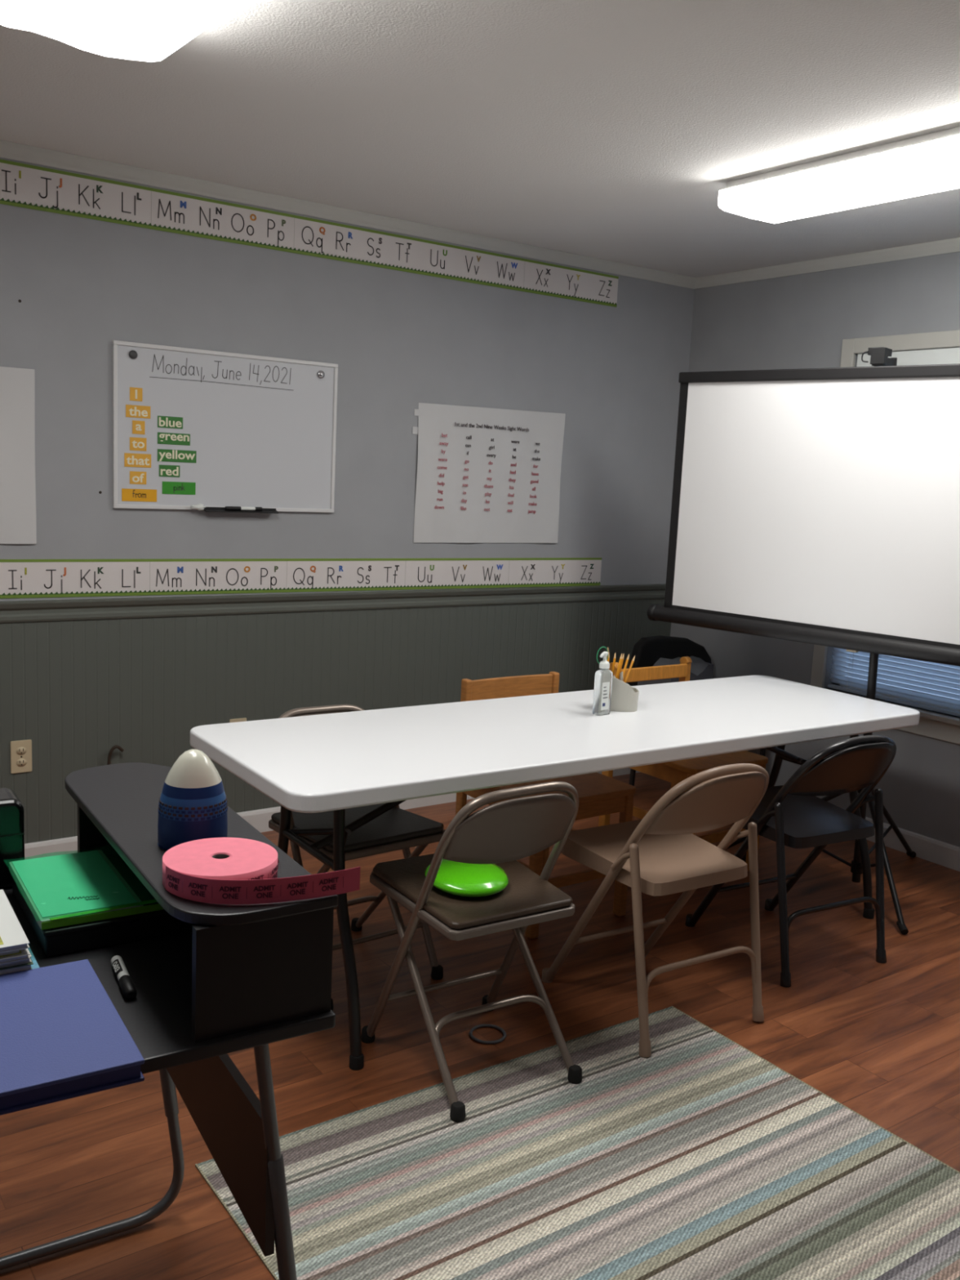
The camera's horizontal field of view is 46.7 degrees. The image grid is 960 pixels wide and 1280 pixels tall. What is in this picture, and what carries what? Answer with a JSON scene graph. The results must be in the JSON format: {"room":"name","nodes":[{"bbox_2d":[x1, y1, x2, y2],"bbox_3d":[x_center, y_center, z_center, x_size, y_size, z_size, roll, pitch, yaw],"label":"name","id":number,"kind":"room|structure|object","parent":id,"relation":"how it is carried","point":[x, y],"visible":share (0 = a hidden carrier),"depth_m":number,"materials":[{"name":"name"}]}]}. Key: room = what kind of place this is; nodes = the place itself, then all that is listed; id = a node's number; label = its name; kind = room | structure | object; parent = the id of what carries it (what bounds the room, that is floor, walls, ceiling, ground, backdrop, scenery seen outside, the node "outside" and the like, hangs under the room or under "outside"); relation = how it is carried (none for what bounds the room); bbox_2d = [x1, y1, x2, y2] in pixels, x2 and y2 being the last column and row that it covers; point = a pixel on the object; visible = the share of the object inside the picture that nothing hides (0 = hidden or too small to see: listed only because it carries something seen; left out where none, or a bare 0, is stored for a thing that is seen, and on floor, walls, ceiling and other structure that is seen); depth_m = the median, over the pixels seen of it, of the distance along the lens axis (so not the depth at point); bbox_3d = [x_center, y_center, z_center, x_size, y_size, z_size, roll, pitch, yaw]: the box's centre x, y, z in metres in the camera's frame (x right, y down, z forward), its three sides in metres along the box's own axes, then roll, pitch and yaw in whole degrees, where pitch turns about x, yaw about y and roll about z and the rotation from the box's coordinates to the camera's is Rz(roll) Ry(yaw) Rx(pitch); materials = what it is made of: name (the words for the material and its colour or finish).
{"room":"classroom","nodes":[
{"label":"classroom","id":0,"kind":"room"},
{"bbox_2d":[0,157,694,600],"bbox_3d":[-1.204,-0.425,4.088,5.500,2.440,0.100,-3,11,-35],"label":"wall","id":1,"kind":"structure","parent":0,"point":[397,340],"depth_m":4.43,"materials":[{"name":"paint"}]},
{"bbox_2d":[0,366,36,543],"bbox_3d":[-1.794,-0.600,3.563,0.709,0.583,0.011,-3,11,-35],"label":"poster","id":2,"kind":"object","parent":1,"relation":"attached to","point":[17,385],"visible":1,"depth_m":3.73,"materials":[{"name":"grey paper"}]},
{"bbox_2d":[112,340,337,512],"bbox_3d":[-0.929,-0.773,4.149,0.874,0.578,0.016,-3,11,-35],"label":"whiteboard","id":3,"kind":"object","parent":1,"relation":"attached to","point":[262,429],"visible":1,"depth_m":4.15,"materials":[{"name":"grey plastic"}]},
{"bbox_2d":[128,350,137,359],"bbox_3d":[-1.213,-0.998,3.894,0.030,0.030,0.010,-3,11,-35],"label":"round magnet","id":4,"kind":"object","parent":3,"relation":"attached to","point":[133,354],"visible":1,"depth_m":3.89,"materials":[{"name":"grey"}]},
{"bbox_2d":[129,386,142,401],"bbox_3d":[-1.212,-0.866,3.924,0.045,0.046,0.002,-3,11,-35],"label":"magnet","id":5,"kind":"object","parent":3,"relation":"attached to","point":[135,393],"visible":1,"depth_m":3.92,"materials":[{"name":"orange paper"}]},
{"bbox_2d":[124,453,151,467],"bbox_3d":[-1.218,-0.639,3.962,0.096,0.048,0.002,-3,11,-35],"label":"magnet","id":6,"kind":"object","parent":3,"relation":"attached to","point":[131,460],"visible":1,"depth_m":3.96,"materials":[{"name":"orange"}]},
{"bbox_2d":[125,404,150,418],"bbox_3d":[-1.209,-0.808,3.937,0.088,0.043,0.002,-3,11,-35],"label":"magnet","id":7,"kind":"object","parent":3,"relation":"attached to","point":[131,411],"visible":1,"depth_m":3.94,"materials":[{"name":"orange"}]},
{"bbox_2d":[129,471,146,484],"bbox_3d":[-1.220,-0.579,3.972,0.060,0.045,0.002,-3,11,-35],"label":"magnet","id":8,"kind":"object","parent":3,"relation":"attached to","point":[135,477],"visible":1,"depth_m":3.97,"materials":[{"name":"orange"}]},
{"bbox_2d":[129,436,146,451],"bbox_3d":[-1.214,-0.696,3.954,0.060,0.046,0.002,-3,11,-35],"label":"magnet","id":9,"kind":"object","parent":3,"relation":"attached to","point":[135,443],"visible":1,"depth_m":3.95,"materials":[{"name":"orange"}]},
{"bbox_2d":[132,420,145,434],"bbox_3d":[-1.210,-0.753,3.946,0.045,0.047,0.002,-3,11,-35],"label":"magnet","id":10,"kind":"object","parent":3,"relation":"attached to","point":[138,426],"visible":1,"depth_m":3.95,"materials":[{"name":"orange"}]},
{"bbox_2d":[121,488,156,502],"bbox_3d":[-1.219,-0.518,3.984,0.126,0.044,0.002,-3,11,-35],"label":"magnet","id":11,"kind":"object","parent":3,"relation":"attached to","point":[127,495],"visible":1,"depth_m":3.98,"materials":[{"name":"orange"}]},
{"bbox_2d":[159,464,179,477],"bbox_3d":[-1.125,-0.612,4.034,0.077,0.042,0.002,-3,11,-35],"label":"magnet","id":12,"kind":"object","parent":3,"relation":"attached to","point":[164,470],"visible":1,"depth_m":4.03,"materials":[{"name":"green"}]},
{"bbox_2d":[157,415,182,428],"bbox_3d":[-1.115,-0.784,4.009,0.093,0.041,0.002,-3,11,-35],"label":"magnet","id":13,"kind":"object","parent":3,"relation":"attached to","point":[171,422],"visible":1,"depth_m":4.01,"materials":[{"name":"green paper"}]},
{"bbox_2d":[157,431,190,445],"bbox_3d":[-1.106,-0.727,4.026,0.121,0.041,0.002,-3,11,-35],"label":"magnet","id":14,"kind":"object","parent":3,"relation":"attached to","point":[171,438],"visible":1,"depth_m":4.03,"materials":[{"name":"green"}]},
{"bbox_2d":[157,448,196,462],"bbox_3d":[-1.099,-0.668,4.042,0.145,0.044,0.002,-3,11,-35],"label":"magnet","id":15,"kind":"object","parent":3,"relation":"attached to","point":[163,455],"visible":1,"depth_m":4.04,"materials":[{"name":"green paper"}]},
{"bbox_2d":[162,481,195,494],"bbox_3d":[-1.099,-0.554,4.064,0.125,0.045,0.002,-3,11,-35],"label":"magnet","id":16,"kind":"object","parent":3,"relation":"attached to","point":[168,487],"visible":1,"depth_m":4.06,"materials":[{"name":"green"}]},
{"bbox_2d":[203,506,278,513],"bbox_3d":[-0.898,-0.489,4.196,0.290,0.018,0.026,-3,11,-35],"label":"marker tray","id":17,"kind":"object","parent":3,"relation":"attached to","point":[215,509],"visible":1,"depth_m":4.17,"materials":[{"name":"black plastic"}]},
{"bbox_2d":[190,503,206,511],"bbox_3d":[-1.037,-0.489,4.097,0.063,0.027,0.024,-3,11,-35],"label":"marker","id":18,"kind":"object","parent":17,"relation":"on","point":[199,507],"visible":1,"depth_m":4.09,"materials":[{"name":"white plastic"}]},
{"bbox_2d":[224,506,262,511],"bbox_3d":[-0.890,-0.496,4.200,0.148,0.014,0.014,-3,11,-35],"label":"marker","id":19,"kind":"object","parent":17,"relation":"in","point":[227,508],"visible":1,"depth_m":4.19,"materials":[{"name":"black plastic"}]},
{"bbox_2d":[317,370,324,378],"bbox_3d":[-0.616,-1.030,4.317,0.030,0.030,0.010,-3,11,-35],"label":"round magnet","id":20,"kind":"object","parent":3,"relation":"attached to","point":[321,374],"visible":1,"depth_m":4.31,"materials":[{"name":"silver metal"}]},
{"bbox_2d":[229,717,246,722],"bbox_3d":[-0.944,0.363,4.344,0.070,0.115,0.008,-3,11,-35],"label":"wall outlet","id":21,"kind":"object","parent":1,"relation":"attached to","point":[244,719],"visible":0.1,"depth_m":4.33,"materials":[{"name":"beige plastic"}]},
{"bbox_2d":[0,557,601,598],"bbox_3d":[-0.698,-0.257,4.418,3.130,0.144,0.004,-3,11,-35],"label":"alphabet border","id":22,"kind":"object","parent":1,"relation":"attached to","point":[19,578],"visible":1,"depth_m":4.34,"materials":[{"name":"white paper"}]},
{"bbox_2d":[97,567,103,573],"bbox_3d":[-1.346,-0.247,3.953,0.023,0.024,0.001,-3,11,-35],"label":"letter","id":23,"kind":"object","parent":22,"relation":"attached to","point":[100,570],"depth_m":3.95,"materials":[{"name":"paper"}]},
{"bbox_2d":[177,566,183,573],"bbox_3d":[-1.109,-0.260,4.121,0.022,0.024,0.001,-3,11,-35],"label":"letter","id":24,"kind":"object","parent":22,"relation":"attached to","point":[180,569],"depth_m":4.12,"materials":[{"name":"blue paper"}]},
{"bbox_2d":[211,566,217,573],"bbox_3d":[-1.002,-0.266,4.197,0.022,0.024,0.001,-3,11,-35],"label":"picture","id":25,"kind":"object","parent":22,"relation":"attached to","point":[214,569],"depth_m":4.20},
{"bbox_2d":[244,566,250,572],"bbox_3d":[-0.894,-0.272,4.273,0.025,0.024,0.001,-3,11,-35],"label":"picture","id":26,"kind":"object","parent":22,"relation":"attached to","point":[246,569],"depth_m":4.27},
{"bbox_2d":[310,565,315,573],"bbox_3d":[-0.665,-0.282,4.435,0.025,0.028,0.001,-3,11,-35],"label":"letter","id":27,"kind":"object","parent":22,"relation":"attached to","point":[313,568],"depth_m":4.44,"materials":[{"name":"orange paper"}]},
{"bbox_2d":[338,565,343,571],"bbox_3d":[-0.561,-0.290,4.509,0.020,0.024,0.001,-3,11,-35],"label":"picture","id":28,"kind":"object","parent":22,"relation":"attached to","point":[340,567],"depth_m":4.51},
{"bbox_2d":[0,159,618,306],"bbox_3d":[-0.640,-1.528,4.223,3.122,0.139,0.004,-3,11,-35],"label":"alphabet border","id":29,"kind":"object","parent":1,"relation":"attached to","point":[21,184],"visible":1,"depth_m":4.15,"materials":[{"name":"white paper"}]},
{"bbox_2d":[96,185,102,193],"bbox_3d":[-1.284,-1.523,3.760,0.023,0.024,0.001,-3,11,-35],"label":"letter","id":30,"kind":"object","parent":29,"relation":"attached to","point":[99,188],"depth_m":3.76,"materials":[{"name":"paper"}]},
{"bbox_2d":[180,200,186,208],"bbox_3d":[-1.047,-1.536,3.928,0.022,0.024,0.001,-3,11,-35],"label":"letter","id":31,"kind":"object","parent":29,"relation":"attached to","point":[183,203],"depth_m":3.93,"materials":[{"name":"blue paper"}]},
{"bbox_2d":[215,207,222,215],"bbox_3d":[-0.939,-1.543,4.004,0.022,0.024,0.001,-3,11,-35],"label":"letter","id":32,"kind":"object","parent":29,"relation":"attached to","point":[218,210],"depth_m":4.00,"materials":[{"name":"black paper"}]},
{"bbox_2d":[249,213,256,221],"bbox_3d":[-0.831,-1.549,4.080,0.025,0.024,0.001,-3,11,-35],"label":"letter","id":33,"kind":"object","parent":29,"relation":"attached to","point":[252,216],"depth_m":4.08,"materials":[{"name":"orange paper"}]},
{"bbox_2d":[319,226,325,235],"bbox_3d":[-0.601,-1.560,4.244,0.025,0.028,0.001,-3,11,-35],"label":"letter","id":34,"kind":"object","parent":29,"relation":"attached to","point":[322,229],"depth_m":4.25,"materials":[{"name":"orange paper"}]},
{"bbox_2d":[347,231,352,239],"bbox_3d":[-0.501,-1.568,4.314,0.020,0.024,0.001,-3,11,-35],"label":"picture","id":35,"kind":"object","parent":29,"relation":"attached to","point":[349,233],"depth_m":4.31},
{"bbox_2d":[511,262,517,268],"bbox_3d":[0.147,-1.605,4.773,0.036,0.024,0.001,-3,11,-35],"label":"picture","id":36,"kind":"object","parent":29,"relation":"attached to","point":[513,264],"depth_m":4.77},
{"bbox_2d":[24,768,639,859],"bbox_3d":[-1.223,0.744,4.211,5.300,0.092,0.014,-3,11,-35],"label":"baseboard","id":37,"kind":"structure","parent":1,"relation":"attached to","point":[260,819],"depth_m":4.43,"materials":[{"name":"white"}]},
{"bbox_2d":[0,583,666,622],"bbox_3d":[-1.181,-0.120,4.081,5.300,0.072,0.030,-3,11,-35],"label":"trim","id":38,"kind":"structure","parent":1,"relation":"attached to","point":[29,611],"depth_m":4.41,"materials":[{"name":"grey wood"}]},
{"bbox_2d":[0,598,671,844],"bbox_3d":[-1.210,0.344,4.160,5.300,0.900,0.008,-3,11,-35],"label":"wainscoting","id":39,"kind":"structure","parent":1,"relation":"attached to","point":[79,690],"depth_m":4.31,"materials":[{"name":"grey"}]},
{"bbox_2d":[10,739,31,773],"bbox_3d":[-1.599,0.406,3.882,0.070,0.115,0.008,-3,11,-35],"label":"wall outlet","id":40,"kind":"object","parent":39,"relation":"attached to","point":[20,750],"visible":1,"depth_m":3.88,"materials":[{"name":"beige plastic"}]},
{"bbox_2d":[16,746,26,755],"bbox_3d":[-1.597,0.386,3.877,0.034,0.028,0.003,-3,11,-35],"label":"receptacle","id":41,"kind":"object","parent":40,"relation":"attached to","point":[20,750],"depth_m":3.88,"materials":[{"name":"beige plastic"}]},
{"bbox_2d":[16,758,26,766],"bbox_3d":[-1.599,0.428,3.883,0.034,0.028,0.003,-3,11,-35],"label":"receptacle","id":42,"kind":"object","parent":40,"relation":"attached to","point":[20,762],"depth_m":3.88,"materials":[{"name":"beige plastic"}]},
{"bbox_2d":[106,745,124,764],"bbox_3d":[-1.336,0.591,4.078,0.062,0.425,0.023,-1,9,-22],"label":"cable","id":43,"kind":"object","parent":39,"relation":"attached to","point":[114,747],"visible":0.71,"depth_m":4.04,"materials":[{"name":"brown plastic"}]},
{"bbox_2d":[0,139,695,288],"bbox_3d":[-1.112,-1.597,3.860,5.300,0.048,0.024,-3,11,-35],"label":"trim","id":44,"kind":"structure","parent":1,"relation":"attached to","point":[9,150],"depth_m":4.20,"materials":[{"name":"grey paint"}]},
{"bbox_2d":[412,402,565,542],"bbox_3d":[0.043,-0.717,4.859,0.804,0.586,0.015,-3,11,-35],"label":"poster","id":45,"kind":"object","parent":1,"relation":"attached to","point":[485,474],"visible":1,"depth_m":4.85,"materials":[{"name":"grey paper"}]},
{"bbox_2d":[0,0,959,277],"bbox_3d":[0.499,-1.244,1.611,5.500,0.080,5.800,-3,11,-35],"label":"ceiling","id":46,"kind":"structure","parent":0,"point":[607,130],"depth_m":3.02,"materials":[{"name":"white paint"}]},
{"bbox_2d":[0,0,244,62],"bbox_3d":[-0.524,-1.252,1.956,0.374,0.104,1.222,-3,11,-35],"label":"ceiling light","id":47,"kind":"object","parent":46,"relation":"attached to","point":[143,30],"visible":1,"depth_m":2.29,"materials":[{"name":"white plastic"}]},
{"bbox_2d":[718,125,959,223],"bbox_3d":[1.254,-1.364,3.225,0.313,0.092,1.222,-3,11,-35],"label":"ceiling light","id":48,"kind":"object","parent":46,"relation":"attached to","point":[927,163],"visible":1,"depth_m":3.30,"materials":[{"name":"white plastic"}]},
{"bbox_2d":[0,772,959,1279],"bbox_3d":[0.379,1.245,1.987,5.500,0.080,5.800,-3,11,-35],"label":"floor","id":49,"kind":"structure","parent":0,"point":[882,1041],"depth_m":3.03,"materials":[{"name":"brown wood"}]},
{"bbox_2d":[0,762,337,1279],"bbox_3d":[-0.730,0.740,1.708,0.740,0.884,0.783,-3,10,-32],"label":"computer desk","id":50,"kind":"object","parent":49,"relation":"on","point":[234,977],"visible":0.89,"depth_m":1.58,"materials":[{"name":"grey laminate"}]},
{"bbox_2d":[0,787,24,888],"bbox_3d":[-0.916,0.348,1.885,0.260,0.158,0.092,-3,10,-32],"label":"case","id":51,"kind":"object","parent":50,"relation":"on","point":[11,809],"visible":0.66,"depth_m":1.91,"materials":[{"name":"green plastic"}]},
{"bbox_2d":[27,947,39,968],"bbox_3d":[-0.744,0.472,1.628,0.164,0.007,0.220,-3,10,-32],"label":"booklet","id":52,"kind":"object","parent":50,"relation":"on","point":[35,965],"visible":0.13,"depth_m":1.63,"materials":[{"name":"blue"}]},
{"bbox_3d":[-0.758,0.461,1.616,0.164,0.016,0.220,-3,10,-32],"label":"booklet","id":53,"kind":"object","parent":52,"relation":"on","visible":0},
{"bbox_2d":[0,957,33,974],"bbox_3d":[-0.755,0.447,1.612,0.164,0.013,0.220,-3,10,-32],"label":"booklet","id":54,"kind":"object","parent":53,"relation":"on","point":[24,966],"visible":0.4,"depth_m":1.55,"materials":[{"name":"grey paper"}]},
{"bbox_2d":[0,949,31,968],"bbox_3d":[-0.758,0.436,1.614,0.164,0.009,0.220,-3,10,-32],"label":"booklet","id":55,"kind":"object","parent":54,"relation":"on","point":[23,962],"visible":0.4,"depth_m":1.56,"materials":[{"name":"grey"}]},
{"bbox_2d":[0,948,30,964],"bbox_3d":[-0.756,0.429,1.604,0.164,0.007,0.220,-3,10,-32],"label":"booklet","id":56,"kind":"object","parent":55,"relation":"on","point":[24,955],"visible":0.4,"depth_m":1.55,"materials":[{"name":"grey paper"}]},
{"bbox_2d":[0,950,22,956],"bbox_3d":[-0.768,0.421,1.604,0.164,0.008,0.220,-3,10,-32],"label":"booklet","id":57,"kind":"object","parent":56,"relation":"on","point":[16,952],"visible":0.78,"depth_m":1.55,"materials":[{"name":"grey paper"}]},
{"bbox_2d":[0,889,29,953],"bbox_3d":[-0.757,0.413,1.603,0.164,0.008,0.220,-3,10,-32],"label":"booklet","id":58,"kind":"object","parent":57,"relation":"on","point":[12,936],"visible":1,"depth_m":1.59,"materials":[{"name":"grey paper"}]},
{"bbox_2d":[0,959,144,1115],"bbox_3d":[-0.614,0.502,1.398,0.300,0.028,0.310,-3,10,-31],"label":"binder","id":59,"kind":"object","parent":50,"relation":"on","point":[62,1036],"visible":1,"depth_m":1.38,"materials":[{"name":"blue plastic"}]},
{"bbox_2d":[9,854,181,956],"bbox_3d":[-0.635,0.429,1.831,0.211,0.042,0.291,-3,10,-32],"label":"box","id":60,"kind":"object","parent":50,"relation":"on","point":[74,938],"visible":0.45,"depth_m":1.72,"materials":[{"name":"cardboard"}]},
{"bbox_2d":[8,849,164,929],"bbox_3d":[-0.621,0.396,1.835,0.262,0.020,0.288,-3,10,-32],"label":"folder","id":61,"kind":"object","parent":60,"relation":"on","point":[60,891],"visible":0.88,"depth_m":1.78,"materials":[{"name":"green plastic"}]},
{"bbox_2d":[111,955,137,999],"bbox_3d":[-0.511,0.483,1.596,0.018,0.019,0.121,-2,10,-27],"label":"marker pen","id":62,"kind":"object","parent":50,"relation":"on","point":[126,983],"visible":1,"depth_m":1.58,"materials":[{"name":"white plastic"}]},
{"bbox_2d":[157,749,227,850],"bbox_3d":[-0.434,0.236,1.683,0.103,0.145,0.103,-3,11,-35],"label":"bottle","id":63,"kind":"object","parent":50,"relation":"on","point":[193,805],"visible":0.96,"depth_m":1.65,"materials":[{"name":"blue plastic"}]},
{"bbox_2d":[64,762,337,925],"bbox_3d":[-0.487,0.301,1.782,0.214,0.016,0.782,-3,10,-32],"label":"shelf","id":64,"kind":"object","parent":50,"relation":"attached to","point":[122,800],"depth_m":1.72,"materials":[{"name":"grey laminate"}]},
{"bbox_2d":[162,837,360,904],"bbox_3d":[-0.317,0.323,1.522,0.259,0.034,0.162,7,10,27],"label":"roll","id":65,"kind":"object","parent":50,"relation":"on","point":[213,870],"visible":1,"depth_m":1.50,"materials":[{"name":"pink paper"}]},
{"bbox_2d":[268,704,444,1010],"bbox_3d":[-0.378,0.595,3.243,0.409,0.756,0.465,-4,11,-38],"label":"folding chair","id":66,"kind":"object","parent":49,"relation":"on","point":[397,828],"visible":0.3,"depth_m":3.18,"materials":[{"name":"beige metal"}]},
{"bbox_2d":[360,781,582,1122],"bbox_3d":[-0.009,0.683,2.764,0.409,0.756,0.465,-3,10,-33],"label":"folding chair","id":67,"kind":"object","parent":49,"relation":"on","point":[504,833],"visible":1,"depth_m":2.65,"materials":[{"name":"beige metal"}]},
{"bbox_2d":[424,858,508,897],"bbox_3d":[-0.033,0.580,2.740,0.207,0.047,0.208,10,11,39],"label":"disc","id":68,"kind":"object","parent":67,"relation":"on","point":[453,877],"visible":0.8,"depth_m":2.69,"materials":[{"name":"plastic"}]},
{"bbox_2d":[469,1023,506,1044],"bbox_3d":[0.021,1.039,2.937,0.098,0.008,0.098,-3,11,-35],"label":"ring","id":69,"kind":"object","parent":49,"relation":"on","point":[476,1027],"visible":1,"depth_m":2.93,"materials":[{"name":"grey rubber"}]},
{"bbox_2d":[455,671,635,938],"bbox_3d":[0.220,0.536,3.792,0.426,0.766,0.474,-3,11,-35],"label":"wooden chair","id":70,"kind":"object","parent":49,"relation":"on","point":[599,794],"visible":0.44,"depth_m":3.74,"materials":[{"name":"brown wood"}]},
{"bbox_2d":[190,675,919,1070],"bbox_3d":[0.331,0.605,3.460,2.316,0.740,0.730,-3,10,-34],"label":"folding table","id":71,"kind":"object","parent":49,"relation":"on","point":[337,762],"visible":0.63,"depth_m":3.09,"materials":[{"name":"white plastic"}]},
{"bbox_2d":[592,646,613,715],"bbox_3d":[0.384,0.126,3.452,0.062,0.212,0.038,-5,12,-43],"label":"hand sanitizer","id":72,"kind":"object","parent":71,"relation":"on","point":[603,677],"visible":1,"depth_m":3.44,"materials":[{"name":"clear plastic"}]},
{"bbox_2d":[592,668,613,715],"bbox_3d":[0.382,0.157,3.458,0.062,0.150,0.036,-5,12,-43],"label":"bottle","id":73,"kind":"object","parent":72,"relation":"attached to","point":[603,677],"depth_m":3.44,"materials":[{"name":"clear plastic"}]},
{"bbox_2d":[599,668,639,711],"bbox_3d":[0.444,0.157,3.553,0.124,0.128,0.092,3,9,-2],"label":"caddy","id":74,"kind":"object","parent":71,"relation":"on","point":[624,698],"visible":0.54,"depth_m":3.51,"materials":[{"name":"grey plastic"}]},
{"bbox_2d":[611,653,615,674],"bbox_3d":[0.418,0.125,3.546,0.007,0.176,0.037,8,10,32],"label":"pencil","id":75,"kind":"object","parent":74,"relation":"in","point":[614,659],"visible":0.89,"depth_m":3.54,"materials":[{"name":"orange paint"}]},
{"bbox_2d":[615,653,622,678],"bbox_3d":[0.431,0.126,3.535,0.044,0.174,0.007,-4,11,-39],"label":"pencil","id":76,"kind":"object","parent":74,"relation":"in","point":[620,657],"visible":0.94,"depth_m":3.53,"materials":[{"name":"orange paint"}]},
{"bbox_2d":[617,652,624,679],"bbox_3d":[0.439,0.126,3.551,0.007,0.173,0.051,11,12,42],"label":"pencil","id":77,"kind":"object","parent":74,"relation":"in","point":[622,660],"visible":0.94,"depth_m":3.55,"materials":[{"name":"orange paint"}]},
{"bbox_2d":[622,653,629,677],"bbox_3d":[0.449,0.127,3.538,0.059,0.170,0.007,-4,11,-38],"label":"pencil","id":78,"kind":"object","parent":74,"relation":"in","point":[627,659],"visible":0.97,"depth_m":3.54,"materials":[{"name":"orange paint"}]},
{"bbox_2d":[623,655,635,683],"bbox_3d":[0.464,0.129,3.553,0.079,0.163,0.007,-4,11,-40],"label":"pencil","id":79,"kind":"object","parent":74,"relation":"in","point":[633,660],"visible":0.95,"depth_m":3.56,"materials":[{"name":"orange paint"}]},
{"bbox_2d":[195,1005,959,1279],"bbox_3d":[0.558,1.220,1.923,1.398,0.005,2.031,-3,11,-35],"label":"striped rug","id":80,"kind":"object","parent":49,"relation":"on","point":[700,1157],"visible":1,"depth_m":2.35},
{"bbox_2d":[541,763,768,1057],"bbox_3d":[0.502,0.659,3.098,0.451,0.757,0.555,-3,10,-32],"label":"folding chair","id":81,"kind":"object","parent":49,"relation":"on","point":[658,854],"visible":0.99,"depth_m":2.98,"materials":[{"name":"beige metal"}]},
{"bbox_2d":[598,656,768,871],"bbox_3d":[0.792,0.488,4.298,0.418,0.764,0.492,-3,11,-35],"label":"wooden chair","id":82,"kind":"object","parent":49,"relation":"on","point":[674,772],"visible":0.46,"depth_m":4.20,"materials":[{"name":"brown wood"}]},
{"bbox_2d":[627,635,765,786],"bbox_3d":[1.015,0.382,5.097,0.522,0.758,0.480,-3,11,-35],"label":"padded chair","id":83,"kind":"object","parent":49,"relation":"on","point":[647,651],"visible":0.08,"depth_m":5.14,"materials":[{"name":"black fabric"}]},
{"bbox_2d":[637,656,713,685],"bbox_3d":[0.864,0.199,4.942,0.260,0.248,0.200,-3,11,-35],"label":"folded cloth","id":84,"kind":"object","parent":83,"relation":"on","point":[700,669],"visible":0.22,"depth_m":4.91,"materials":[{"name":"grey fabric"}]},
{"bbox_2d":[684,734,896,986],"bbox_3d":[1.005,0.619,3.539,0.451,0.757,0.555,-2,10,-29],"label":"folding chair","id":85,"kind":"object","parent":49,"relation":"on","point":[791,815],"visible":0.95,"depth_m":3.39,"materials":[{"name":"black metal"}]},
{"bbox_2d":[647,346,959,934],"bbox_3d":[1.498,-0.057,4.119,1.802,1.959,0.834,11,12,43],"label":"projection screen","id":86,"kind":"object","parent":49,"relation":"on","point":[816,506],"visible":0.88,"depth_m":4.03,"materials":[{"name":"white fabric"}]},
{"bbox_2d":[670,251,959,847],"bbox_3d":[2.641,-0.129,3.356,0.100,2.440,5.600,-3,11,-35],"label":"wall","id":87,"kind":"structure","parent":0,"point":[798,321],"depth_m":4.81,"materials":[{"name":"paint"}]},
{"bbox_2d":[694,237,959,288],"bbox_3d":[2.647,-1.307,3.142,0.024,0.048,5.600,-3,11,-35],"label":"trim","id":88,"kind":"structure","parent":87,"relation":"attached to","point":[952,245],"depth_m":4.72,"materials":[{"name":"grey paint"}]},
{"bbox_2d":[810,329,959,744],"bbox_3d":[1.984,-0.369,4.218,0.125,1.594,1.619,-3,11,-35],"label":"window","id":89,"kind":"structure","parent":87,"relation":"in","point":[931,724],"depth_m":4.50,"materials":[{"name":"grey paint"}]},
{"bbox_2d":[827,346,959,716],"bbox_3d":[1.977,-0.390,4.210,0.058,1.427,1.431,-3,11,-35],"label":"window blind","id":90,"kind":"object","parent":89,"relation":"attached to","point":[942,355],"visible":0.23,"depth_m":4.56,"materials":[{"name":"white plastic"}]},
{"bbox_2d":[865,817,959,871],"bbox_3d":[2.539,1.033,3.499,0.014,0.092,5.600,-3,11,-35],"label":"baseboard","id":91,"kind":"structure","parent":87,"relation":"attached to","point":[946,855],"depth_m":4.51,"materials":[{"name":"white"}]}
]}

